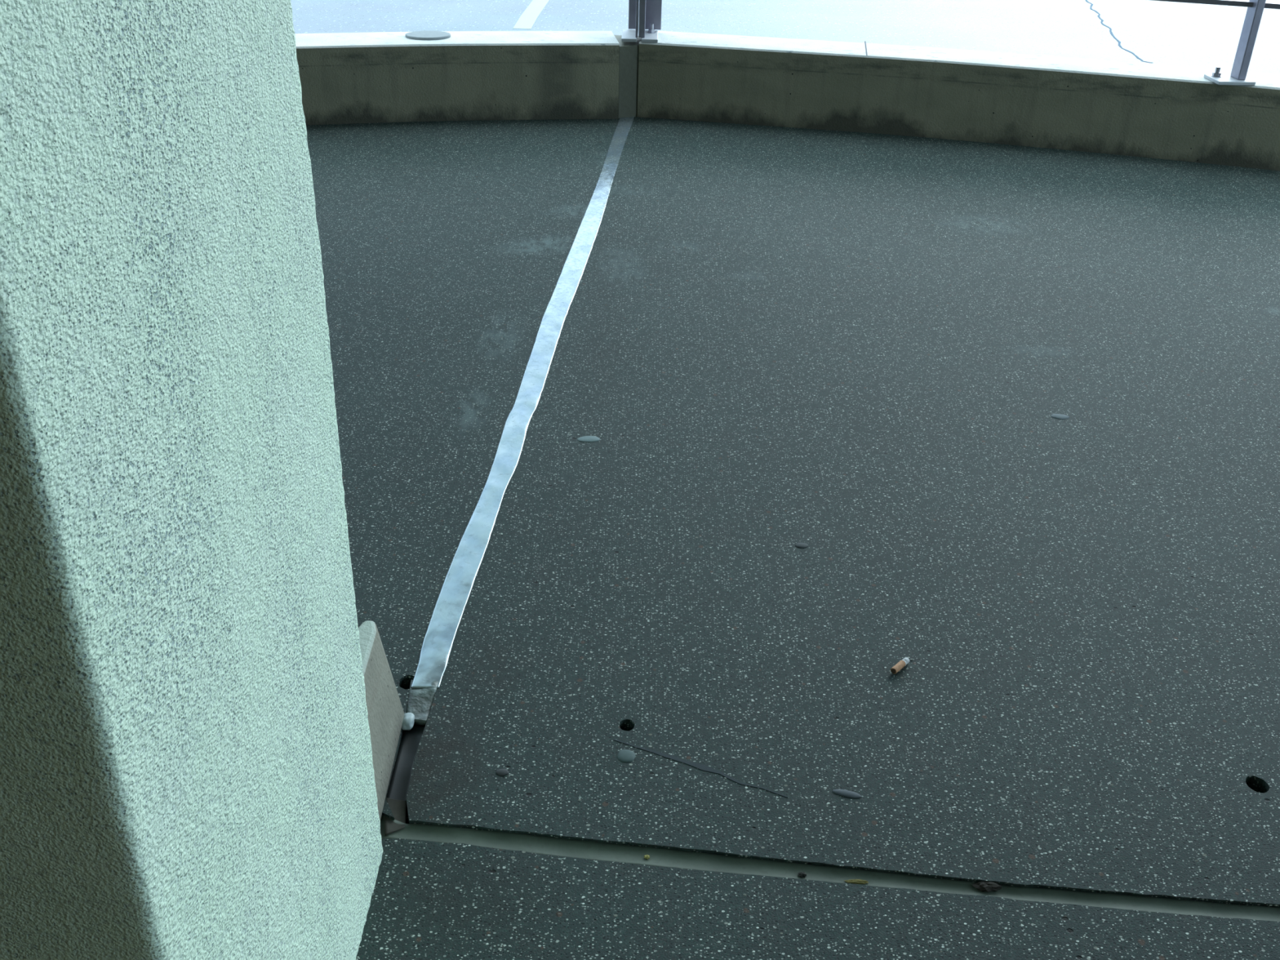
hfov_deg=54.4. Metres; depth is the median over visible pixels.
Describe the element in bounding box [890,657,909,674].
cigarette butt
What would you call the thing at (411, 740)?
joint rubber
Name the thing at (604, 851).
joint sealant
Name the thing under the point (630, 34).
metal railing
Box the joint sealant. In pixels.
[380,814,1279,921]
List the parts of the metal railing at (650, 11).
post, plate, rail, plate, post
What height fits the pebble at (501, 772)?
0.004 m
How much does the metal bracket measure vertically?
0.016 m
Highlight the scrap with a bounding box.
[844,879,868,884]
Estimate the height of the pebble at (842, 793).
0.004 m
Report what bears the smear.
on the floor
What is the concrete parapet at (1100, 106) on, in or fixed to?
on the floor
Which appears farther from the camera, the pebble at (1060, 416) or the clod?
the pebble at (1060, 416)
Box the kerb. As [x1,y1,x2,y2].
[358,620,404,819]
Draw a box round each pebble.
[495,768,509,776]
[577,435,599,442]
[617,749,635,762]
[795,542,808,548]
[831,789,861,798]
[1050,413,1069,419]
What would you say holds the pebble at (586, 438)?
on the floor
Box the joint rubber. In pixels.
[386,725,425,809]
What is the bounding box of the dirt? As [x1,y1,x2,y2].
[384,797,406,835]
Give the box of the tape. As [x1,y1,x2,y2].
[410,116,634,688]
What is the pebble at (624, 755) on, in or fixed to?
on the floor
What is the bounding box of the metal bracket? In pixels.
[406,680,438,725]
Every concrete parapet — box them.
[295,31,641,124]
[637,31,1279,170]
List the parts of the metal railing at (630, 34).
plate, post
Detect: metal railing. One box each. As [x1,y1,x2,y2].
[621,0,639,42]
[638,0,1279,85]
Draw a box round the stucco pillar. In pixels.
[0,0,382,959]
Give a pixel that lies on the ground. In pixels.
(1197, 35)
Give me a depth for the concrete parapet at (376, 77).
4.67 m
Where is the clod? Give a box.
[972,880,1001,891]
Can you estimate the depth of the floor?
2.27 m
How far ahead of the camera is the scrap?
1.55 m
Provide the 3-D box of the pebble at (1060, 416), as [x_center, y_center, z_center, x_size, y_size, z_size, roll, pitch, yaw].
[0.904,-0.136,2.679,0.040,0.004,0.026,2,30,0]
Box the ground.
[290,0,1279,74]
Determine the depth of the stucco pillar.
0.82 m
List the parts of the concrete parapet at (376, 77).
round cap, vertical joint strip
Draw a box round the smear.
[613,738,788,797]
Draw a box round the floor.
[306,116,1279,959]
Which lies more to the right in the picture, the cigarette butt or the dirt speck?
the cigarette butt
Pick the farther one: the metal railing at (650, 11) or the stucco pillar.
the metal railing at (650, 11)
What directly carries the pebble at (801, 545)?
on the floor
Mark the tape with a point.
(456, 588)
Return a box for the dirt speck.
[798,871,806,877]

